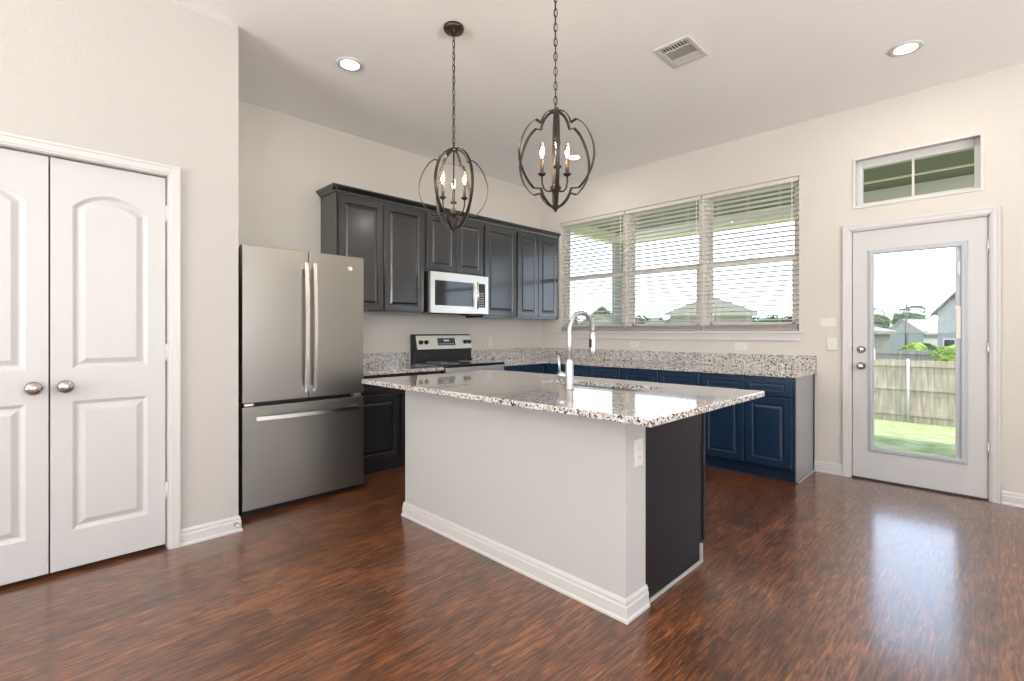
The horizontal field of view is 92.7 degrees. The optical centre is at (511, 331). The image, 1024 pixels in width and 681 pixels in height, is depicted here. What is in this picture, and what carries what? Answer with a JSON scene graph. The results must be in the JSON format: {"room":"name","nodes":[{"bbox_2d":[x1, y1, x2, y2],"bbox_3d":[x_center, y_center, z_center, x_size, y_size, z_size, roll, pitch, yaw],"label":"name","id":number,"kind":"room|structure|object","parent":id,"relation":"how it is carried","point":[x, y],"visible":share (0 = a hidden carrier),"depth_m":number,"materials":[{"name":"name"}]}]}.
{"room":"kitchen","nodes":[
{"label":"kitchen","id":0,"kind":"room"},
{"bbox_2d":[0,0,237,528],"bbox_3d":[-3.692,-0.330,1.097,0.120,3.120,5.545,0,0,45],"label":"wall","id":1,"kind":"structure","parent":0,"point":[156,81],"depth_m":2.82,"materials":[{"name":"grey paint"}]},
{"bbox_2d":[0,148,48,585],"bbox_3d":[-2.477,0.163,2.256,0.116,2.090,0.488,0,0,45],"label":"door","id":2,"kind":"structure","parent":1,"relation":"in","point":[24,176],"depth_m":2.38,"materials":[{"name":"grey paint"}]},
{"bbox_2d":[0,131,180,549],"bbox_3d":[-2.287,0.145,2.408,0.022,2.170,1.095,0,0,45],"label":"trim","id":3,"kind":"structure","parent":1,"relation":"attached to","point":[173,173],"depth_m":2.76,"materials":[{"name":"grey paint"}]},
{"bbox_2d":[50,157,166,572],"bbox_3d":[-2.128,0.163,2.606,0.116,2.090,0.488,0,0,45],"label":"door","id":4,"kind":"structure","parent":1,"relation":"in","point":[108,346],"depth_m":2.60,"materials":[{"name":"grey paint"}]},
{"bbox_2d":[181,515,242,546],"bbox_3d":[-3.759,1.183,1.178,0.370,0.094,5.565,0,0,45],"label":"baseboard","id":5,"kind":"structure","parent":1,"relation":"attached to","point":[199,533],"depth_m":2.90,"materials":[{"name":"grey paint"}]},
{"bbox_2d":[49,100,540,520],"bbox_3d":[-3.023,-0.330,3.264,0.120,3.120,9.560,0,0,45],"label":"wall","id":6,"kind":"structure","parent":0,"point":[283,159],"depth_m":4.55,"materials":[{"name":"grey paint"}]},
{"bbox_2d":[321,191,423,314],"bbox_3d":[-1.307,-0.707,4.671,0.324,1.050,0.925,0,0,45],"label":"upper cabinet","id":7,"kind":"object","parent":6,"relation":"attached to","point":[389,237],"visible":0.85,"depth_m":4.54,"materials":[{"name":"black paint"}]},
{"bbox_2d":[364,352,408,365],"bbox_3d":[-1.419,0.272,4.773,0.021,0.124,0.951,0,0,45],"label":"backsplash","id":8,"kind":"structure","parent":6,"relation":"attached to","point":[396,358],"depth_m":4.91,"materials":[{"name":"stone"}]},
{"bbox_2d":[316,183,560,237],"bbox_3d":[-0.570,-1.252,5.393,0.349,0.055,3.078,0,0,45],"label":"trim","id":9,"kind":"structure","parent":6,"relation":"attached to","point":[332,187],"depth_m":4.77,"materials":[{"name":"black paint"}]},
{"bbox_2d":[424,210,482,276],"bbox_3d":[-0.702,-0.922,5.278,0.324,0.620,0.785,0,0,45],"label":"upper cabinet","id":10,"kind":"object","parent":6,"relation":"attached to","point":[461,251],"visible":0.69,"depth_m":5.13,"materials":[{"name":"black paint"}]},
{"bbox_2d":[424,271,487,315],"bbox_3d":[-0.658,-0.395,5.235,0.446,0.427,0.778,0,0,45],"label":"microwave","id":11,"kind":"object","parent":10,"relation":"attached to","point":[444,293],"visible":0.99,"depth_m":5.07,"materials":[{"name":"white plastic"}]},
{"bbox_2d":[488,337,491,346],"bbox_3d":[-0.267,0.120,5.939,0.008,0.115,0.072,0,0,45],"label":"wall outlet","id":12,"kind":"object","parent":6,"relation":"attached to","point":[489,338],"visible":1,"depth_m":5.94,"materials":[{"name":"white plastic"}]},
{"bbox_2d":[466,223,515,318],"bbox_3d":[-0.239,-0.699,5.744,0.324,1.067,0.525,0,0,45],"label":"upper cabinet","id":13,"kind":"object","parent":6,"relation":"attached to","point":[499,242],"visible":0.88,"depth_m":5.62,"materials":[{"name":"black paint"}]},
{"bbox_2d":[471,348,540,359],"bbox_3d":[-0.061,0.272,6.137,0.021,0.124,1.307,0,0,45],"label":"backsplash","id":14,"kind":"structure","parent":6,"relation":"attached to","point":[485,354],"depth_m":6.09,"materials":[{"name":"stone"}]},
{"bbox_2d":[505,230,557,319],"bbox_3d":[0.227,-0.699,6.212,0.324,1.067,0.792,0,0,45],"label":"upper cabinet","id":15,"kind":"object","parent":6,"relation":"attached to","point":[536,254],"visible":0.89,"depth_m":6.06,"materials":[{"name":"black paint"}]},
{"bbox_2d":[0,465,1023,680],"bbox_3d":[-0.137,1.290,0.419,8.225,0.120,9.840,0,0,45],"label":"floor","id":16,"kind":"structure","parent":0,"point":[824,576],"depth_m":2.19,"materials":[{"name":"brown wood"}]},
{"bbox_2d":[238,244,363,513],"bbox_3d":[-1.741,0.326,3.787,0.898,1.808,0.866,0,0,45],"label":"refrigerator","id":17,"kind":"object","parent":16,"relation":"on","point":[301,313],"visible":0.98,"depth_m":3.45,"materials":[{"name":"silver metal"}]},
{"bbox_2d":[361,371,439,473],"bbox_3d":[-1.210,0.800,4.574,0.599,0.860,0.915,0,0,45],"label":"base cabinet","id":18,"kind":"object","parent":16,"relation":"on","point":[384,407],"visible":0.21,"depth_m":4.26,"materials":[{"name":"black paint"}]},
{"bbox_2d":[364,352,443,375],"bbox_3d":[-1.207,0.289,4.562,0.619,0.159,0.951,0,0,45],"label":"countertop","id":19,"kind":"structure","parent":18,"relation":"on","point":[396,362],"depth_m":4.76,"materials":[{"name":"stone"}]},
{"bbox_2d":[411,334,504,372],"bbox_3d":[-0.553,0.613,5.143,0.668,1.175,0.783,0,0,45],"label":"range","id":20,"kind":"object","parent":16,"relation":"on","point":[452,352],"visible":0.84,"depth_m":5.20,"materials":[{"name":"silver metal"}]},
{"bbox_2d":[415,360,504,367],"bbox_3d":[-0.541,0.331,5.130,0.533,0.028,0.783,0,0,45],"label":"cooktop","id":21,"kind":"object","parent":20,"relation":"in","point":[440,363],"depth_m":5.07,"materials":[{"name":"grey glass"}]},
{"bbox_2d":[504,363,544,373],"bbox_3d":[-0.061,0.800,5.727,0.599,0.860,0.720,0,0,45],"label":"base cabinet","id":22,"kind":"object","parent":16,"relation":"on","point":[533,368],"visible":0.15,"depth_m":5.57,"materials":[{"name":"blue paint"}]},
{"bbox_2d":[545,363,558,374],"bbox_3d":[0.463,0.800,6.127,0.777,0.860,0.582,0,0,45],"label":"base cabinet","id":23,"kind":"object","parent":16,"relation":"on","point":[549,368],"visible":0.02,"depth_m":5.72,"materials":[{"name":"blue paint"}]},
{"bbox_2d":[471,348,816,377],"bbox_3d":[1.083,0.289,4.998,3.249,0.159,1.307,0,0,45],"label":"countertop","id":24,"kind":"structure","parent":23,"relation":"on","point":[771,365],"depth_m":5.07,"materials":[{"name":"stone"}]},
{"bbox_2d":[401,390,704,624],"bbox_3d":[0.167,0.789,2.958,1.732,0.882,0.842,0,0,45],"label":"kitchen island","id":25,"kind":"object","parent":16,"relation":"on","point":[561,502],"visible":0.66,"depth_m":2.41,"materials":[{"name":"grey paint"}]},
{"bbox_2d":[362,370,764,427],"bbox_3d":[0.173,0.332,2.950,2.142,0.030,1.206,0,0,45],"label":"island countertop","id":26,"kind":"structure","parent":25,"relation":"on","point":[655,404],"depth_m":2.51,"materials":[{"name":"stone"}]},
{"bbox_2d":[557,310,595,388],"bbox_3d":[0.376,0.096,2.810,0.109,0.441,0.269,0,0,45],"label":"kitchen faucet","id":27,"kind":"object","parent":26,"relation":"on","point":[568,374],"visible":1,"depth_m":2.71,"materials":[{"name":"silver metal"}]},
{"bbox_2d":[559,383,639,390],"bbox_3d":[0.511,0.454,2.943,0.810,0.211,0.302,0,0,45],"label":"sink","id":28,"kind":"object","parent":26,"relation":"in","point":[559,383],"visible":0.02,"depth_m":3.06,"materials":[{"name":"silver metal"}]},
{"bbox_2d":[634,438,642,467],"bbox_3d":[0.557,0.530,2.144,0.008,0.118,0.072,0,0,45],"label":"wall outlet","id":29,"kind":"object","parent":25,"relation":"attached to","point":[638,444],"visible":1,"depth_m":2.14,"materials":[{"name":"white plastic"}]},
{"bbox_2d":[560,364,621,379],"bbox_3d":[1.037,0.800,5.557,0.838,0.860,0.579,0,0,45],"label":"base cabinet","id":30,"kind":"object","parent":16,"relation":"on","point":[578,370],"visible":0.18,"depth_m":5.28,"materials":[{"name":"blue paint"}]},
{"bbox_2d":[622,368,701,385],"bbox_3d":[1.633,0.800,4.964,0.838,0.860,0.579,0,0,45],"label":"base cabinet","id":31,"kind":"object","parent":16,"relation":"on","point":[646,375],"visible":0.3,"depth_m":4.73,"materials":[{"name":"blue paint"}]},
{"bbox_2d":[702,373,814,484],"bbox_3d":[2.209,0.800,4.390,0.785,0.860,0.579,0,0,45],"label":"base cabinet","id":32,"kind":"object","parent":16,"relation":"on","point":[772,435],"visible":0.81,"depth_m":4.14,"materials":[{"name":"blue paint"}]},
{"bbox_2d":[174,0,1023,191],"bbox_3d":[-0.137,-1.965,0.419,8.225,0.150,9.840,0,0,45],"label":"ceiling","id":33,"kind":"structure","parent":0,"point":[769,65],"depth_m":3.47,"materials":[{"name":"white paint"}]},
{"bbox_2d":[336,57,363,71],"bbox_3d":[-1.143,-1.884,3.441,0.188,0.012,0.188,0,0,45],"label":"recessed light","id":34,"kind":"object","parent":33,"relation":"in","point":[351,64],"visible":1,"depth_m":3.43,"materials":[{"name":"grey paint"}]},
{"bbox_2d":[419,21,487,232],"bbox_3d":[-0.361,-1.253,3.024,0.379,1.272,0.440,0,0,-37],"label":"pendant light","id":35,"kind":"object","parent":33,"relation":"hanging from","point":[454,29],"visible":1,"depth_m":3.01,"materials":[{"name":"brown metal"}]},
{"bbox_2d":[518,0,594,211],"bbox_3d":[0.223,-1.253,2.500,0.379,1.272,0.440,0,0,2],"label":"pendant light","id":36,"kind":"object","parent":33,"relation":"hanging from","point":[555,188],"visible":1,"depth_m":2.50,"materials":[{"name":"brown metal"}]},
{"bbox_2d":[565,154,582,160],"bbox_3d":[0.669,-1.884,5.271,0.188,0.012,0.188,0,0,45],"label":"recessed light","id":37,"kind":"object","parent":33,"relation":"in","point":[572,157],"visible":0.8,"depth_m":5.26,"materials":[{"name":"grey paint"}]},
{"bbox_2d":[654,35,707,67],"bbox_3d":[1.142,-1.885,3.290,0.235,0.010,0.305,0,0,45],"label":"ceiling vent","id":38,"kind":"object","parent":33,"relation":"in","point":[684,50],"visible":1,"depth_m":3.28,"materials":[{"name":"grey paint"}]},
{"bbox_2d":[888,40,923,56],"bbox_3d":[2.622,-1.884,3.248,0.188,0.012,0.188,0,0,45],"label":"recessed light","id":39,"kind":"object","parent":33,"relation":"in","point":[908,47],"visible":1,"depth_m":3.24,"materials":[{"name":"grey paint"}]},
{"bbox_2d":[541,63,1023,493],"bbox_3d":[3.236,-0.330,3.891,8.105,3.120,0.160,0,0,45],"label":"wall","id":40,"kind":"structure","parent":0,"point":[821,151],"depth_m":4.21,"materials":[{"name":"grey paint"}]},
{"bbox_2d":[564,216,622,329],"bbox_3d":[1.040,-0.714,6.108,0.945,1.408,0.076,0,0,45],"label":"window","id":41,"kind":"structure","parent":40,"relation":"in","point":[569,261],"depth_m":6.37,"materials":[{"name":"grey plastic"}]},
{"bbox_2d":[562,211,625,330],"bbox_3d":[0.997,-0.715,6.054,0.942,1.403,0.066,0,0,45],"label":"window blind","id":42,"kind":"object","parent":41,"relation":"attached to","point":[618,214],"visible":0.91,"depth_m":6.02,"materials":[{"name":"grey plastic"}]},
{"bbox_2d":[630,341,638,347],"bbox_3d":[1.399,0.142,5.600,0.115,0.072,0.008,0,0,45],"label":"wall outlet","id":43,"kind":"object","parent":40,"relation":"attached to","point":[635,344],"visible":1,"depth_m":5.59,"materials":[{"name":"white plastic"}]},
{"bbox_2d":[631,201,698,328],"bbox_3d":[1.706,-0.714,5.444,0.895,1.408,0.076,0,0,45],"label":"window","id":44,"kind":"structure","parent":40,"relation":"in","point":[634,229],"depth_m":5.56,"materials":[{"name":"grey plastic"}]},
{"bbox_2d":[625,196,701,330],"bbox_3d":[1.658,-0.715,5.396,0.905,1.403,0.066,0,0,45],"label":"window blind","id":45,"kind":"object","parent":44,"relation":"attached to","point":[696,199],"visible":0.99,"depth_m":5.37,"materials":[{"name":"grey plastic"}]},
{"bbox_2d":[623,199,707,330],"bbox_3d":[1.700,-0.714,5.438,1.005,1.408,0.115,0,0,45],"label":"trim","id":46,"kind":"structure","parent":40,"relation":"attached to","point":[703,312],"depth_m":5.10,"materials":[{"name":"grey plastic"}]},
{"bbox_2d":[541,348,816,369],"bbox_3d":[1.544,0.272,5.446,3.228,0.124,0.021,0,0,45],"label":"backsplash","id":47,"kind":"structure","parent":40,"relation":"attached to","point":[807,362],"depth_m":5.05,"materials":[{"name":"stone"}]},
{"bbox_2d":[557,331,803,340],"bbox_3d":[1.629,0.035,5.409,2.855,0.090,0.105,0,0,45],"label":"trim","id":48,"kind":"structure","parent":40,"relation":"attached to","point":[681,335],"depth_m":5.08,"materials":[{"name":"grey paint"}]},
{"bbox_2d":[735,343,746,349],"bbox_3d":[2.235,0.142,4.767,0.115,0.072,0.008,0,0,45],"label":"wall outlet","id":49,"kind":"object","parent":40,"relation":"attached to","point":[738,346],"visible":1,"depth_m":4.76,"materials":[{"name":"white plastic"}]},
{"bbox_2d":[708,182,798,328],"bbox_3d":[2.353,-0.714,4.801,0.889,1.408,0.076,0,0,45],"label":"window","id":50,"kind":"structure","parent":40,"relation":"in","point":[796,187],"depth_m":4.75,"materials":[{"name":"grey plastic"}]},
{"bbox_2d":[702,176,798,330],"bbox_3d":[2.300,-0.715,4.757,0.886,1.403,0.066,0,0,45],"label":"window blind","id":51,"kind":"object","parent":50,"relation":"attached to","point":[770,327],"visible":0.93,"depth_m":4.72,"materials":[{"name":"grey plastic"}]},
{"bbox_2d":[820,318,835,326],"bbox_3d":[2.750,-0.085,4.250,0.115,0.075,0.016,0,0,45],"label":"light switch","id":52,"kind":"object","parent":40,"relation":"attached to","point":[824,322],"visible":1,"depth_m":4.25,"materials":[{"name":"white plastic"}]},
{"bbox_2d":[827,338,836,349],"bbox_3d":[2.771,0.105,4.229,0.072,0.105,0.016,0,0,45],"label":"light switch","id":53,"kind":"object","parent":40,"relation":"attached to","point":[831,342],"visible":1,"depth_m":4.23,"materials":[{"name":"white plastic"}]},
{"bbox_2d":[856,137,979,205],"bbox_3d":[3.245,-1.251,3.927,0.790,0.418,0.055,0,0,45],"label":"window","id":54,"kind":"structure","parent":40,"relation":"in","point":[974,143],"depth_m":3.91,"materials":[{"name":"grey paint"}]},
{"bbox_2d":[852,131,983,209],"bbox_3d":[3.194,-1.251,3.875,0.802,0.430,0.092,0,0,45],"label":"trim","id":55,"kind":"structure","parent":40,"relation":"attached to","point":[979,134],"depth_m":3.82,"materials":[{"name":"grey paint"}]},
{"bbox_2d":[814,460,1023,507],"bbox_3d":[4.359,1.183,2.645,4.755,0.094,0.020,0,0,45],"label":"baseboard","id":56,"kind":"structure","parent":40,"relation":"attached to","point":[1007,498],"depth_m":3.49,"materials":[{"name":"grey paint"}]},
{"bbox_2d":[852,216,988,498],"bbox_3d":[3.173,0.186,3.839,0.836,2.060,0.114,0,0,45],"label":"door","id":57,"kind":"structure","parent":40,"relation":"in","point":[966,473],"depth_m":3.71,"materials":[{"name":"grey paint"}]},
{"bbox_2d":[852,475,988,500],"bbox_3d":[3.229,1.224,3.899,0.850,0.013,0.158,0,0,45],"label":"trim","id":58,"kind":"structure","parent":40,"relation":"attached to","point":[934,490],"depth_m":3.80,"materials":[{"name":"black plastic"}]},
{"bbox_2d":[842,205,1000,503],"bbox_3d":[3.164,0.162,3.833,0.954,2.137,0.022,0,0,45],"label":"trim","id":59,"kind":"structure","parent":40,"relation":"attached to","point":[995,211],"depth_m":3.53,"materials":[{"name":"grey paint"}]},
{"label":"outside","id":60,"kind":"structure","parent":0,"visible":0},
{"bbox_2d":[874,403,954,457],"bbox_3d":[44.089,2.675,100.961,320.000,2.550,194.700,0,0,45],"label":"lawn","id":61,"kind":"structure","parent":60,"point":[934,439],"depth_m":7.21,"materials":[{"name":"green plant"}]},
{"bbox_2d":[577,305,611,324],"bbox_3d":[8.183,0.858,44.396,3.979,6.143,9.660,0,0,10],"label":"house","id":62,"kind":"structure","parent":61,"relation":"on","point":[597,309],"depth_m":39.99,"materials":[{"name":"beige"}]},
{"bbox_2d":[636,315,652,323],"bbox_3d":[19.534,0.715,74.074,4.346,6.639,4.259,0,0,37],"label":"tree","id":63,"kind":"object","parent":61,"relation":"on","point":[639,316],"visible":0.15,"depth_m":72.93,"materials":[{"name":"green plant"}]},
{"bbox_2d":[644,318,664,323],"bbox_3d":[17.079,1.135,58.305,4.020,5.590,9.730,0,0,16],"label":"house","id":64,"kind":"structure","parent":61,"relation":"on","point":[653,319],"depth_m":54.13,"materials":[{"name":"beige"}]},
{"bbox_2d":[665,297,757,322],"bbox_3d":[16.289,0.600,40.157,6.307,6.660,9.730,0,0,22],"label":"house","id":65,"kind":"structure","parent":61,"relation":"on","point":[715,300],"depth_m":35.71,"materials":[{"name":"grey"}]},
{"bbox_2d":[752,317,767,321],"bbox_3d":[37.128,0.857,74.125,4.510,6.356,4.345,0,0,45],"label":"tree","id":66,"kind":"object","parent":61,"relation":"on","point":[753,318],"visible":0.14,"depth_m":73.42,"materials":[{"name":"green plant"}]},
{"bbox_2d":[764,315,778,321],"bbox_3d":[44.751,0.455,84.015,4.394,7.159,4.437,0,0,45],"label":"tree","id":67,"kind":"object","parent":61,"relation":"on","point":[766,317],"visible":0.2,"depth_m":83.21,"materials":[{"name":"green plant"}]},
{"bbox_2d":[571,149,973,323],"bbox_3d":[4.101,-0.275,5.146,8.850,3.390,2.820,0,0,45],"label":"patio cover","id":68,"kind":"object","parent":61,"relation":"on","point":[951,171],"visible":0.25,"depth_m":6.13,"materials":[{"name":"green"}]},
{"bbox_2d":[776,316,791,321],"bbox_3d":[40.792,0.810,72.111,4.308,6.449,4.572,0,0,45],"label":"tree","id":69,"kind":"object","parent":61,"relation":"on","point":[783,317],"visible":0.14,"depth_m":71.69,"materials":[{"name":"green plant"}]},
{"bbox_2d":[874,308,893,328],"bbox_3d":[45.855,0.456,61.937,4.205,7.157,4.124,0,0,-14],"label":"tree","id":70,"kind":"object","parent":61,"relation":"on","point":[882,321],"visible":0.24,"depth_m":60.94,"materials":[{"name":"green plant"}]},
{"bbox_2d":[874,326,896,358],"bbox_3d":[26.119,1.686,36.014,3.348,4.487,5.730,0,0,36],"label":"house","id":71,"kind":"structure","parent":61,"relation":"on","point":[881,335],"depth_m":33.40,"materials":[{"name":"beige"}]},
{"bbox_2d":[891,308,912,325],"bbox_3d":[65.786,0.009,81.934,4.346,8.050,4.143,0,0,45],"label":"tree","id":72,"kind":"object","parent":61,"relation":"on","point":[900,309],"visible":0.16,"depth_m":82.14,"materials":[{"name":"green plant"}]},
{"bbox_2d":[874,349,938,403],"bbox_3d":[15.135,1.995,23.677,28.035,2.470,0.123,0,0,45],"label":"wooden fence","id":73,"kind":"object","parent":61,"relation":"on","point":[882,353],"visible":0.02,"depth_m":21.50,"materials":[{"name":"grey wood"}]},
{"bbox_2d":[905,304,914,345],"bbox_3d":[26.776,1.018,32.901,0.510,5.823,0.800,0,0,45],"label":"utility pole","id":74,"kind":"object","parent":61,"relation":"on","point":[906,305],"visible":0.57,"depth_m":32.95,"materials":[{"name":"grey wood"}]},
{"bbox_2d":[888,319,937,349],"bbox_3d":[44.095,1.272,52.910,5.600,5.315,4.323,0,0,-21],"label":"house","id":75,"kind":"structure","parent":61,"relation":"on","point":[919,330],"depth_m":51.69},
{"bbox_2d":[898,342,927,360],"bbox_3d":[25.390,1.981,31.020,2.103,2.710,2.036,0,0,45],"label":"shrub","id":76,"kind":"object","parent":61,"relation":"on","point":[918,346],"visible":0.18,"depth_m":30.71,"materials":[{"name":"green plant"}]},
{"bbox_2d":[874,359,954,426],"bbox_3d":[12.739,1.760,12.656,15.417,1.980,0.123,0,0,45],"label":"wooden fence","id":77,"kind":"object","parent":61,"relation":"on","point":[897,383],"visible":0.16,"depth_m":13.95,"materials":[{"name":"brown wood"}]},
{"bbox_2d":[895,305,935,322],"bbox_3d":[54.664,0.171,66.055,4.398,7.726,4.484,0,0,45],"label":"tree","id":78,"kind":"object","parent":61,"relation":"on","point":[917,315],"visible":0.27,"depth_m":65.55,"materials":[{"name":"green plant"}]},
{"bbox_2d":[922,343,936,359],"bbox_3d":[27.919,2.080,33.000,2.006,2.712,2.025,0,0,45],"label":"shrub","id":79,"kind":"object","parent":61,"relation":"on","point":[929,346],"visible":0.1,"depth_m":32.75,"materials":[{"name":"green plant"}]},
{"bbox_2d":[921,344,954,388],"bbox_3d":[17.538,1.647,19.557,1.854,2.379,1.812,0,0,45],"label":"shrub","id":80,"kind":"object","parent":61,"relation":"on","point":[948,354],"visible":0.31,"depth_m":19.16,"materials":[{"name":"green plant"}]},
{"bbox_2d":[930,292,954,349],"bbox_3d":[37.369,0.330,38.241,5.600,7.200,4.282,0,0,-5],"label":"house","id":81,"kind":"structure","parent":61,"relation":"on","point":[945,312],"depth_m":39.02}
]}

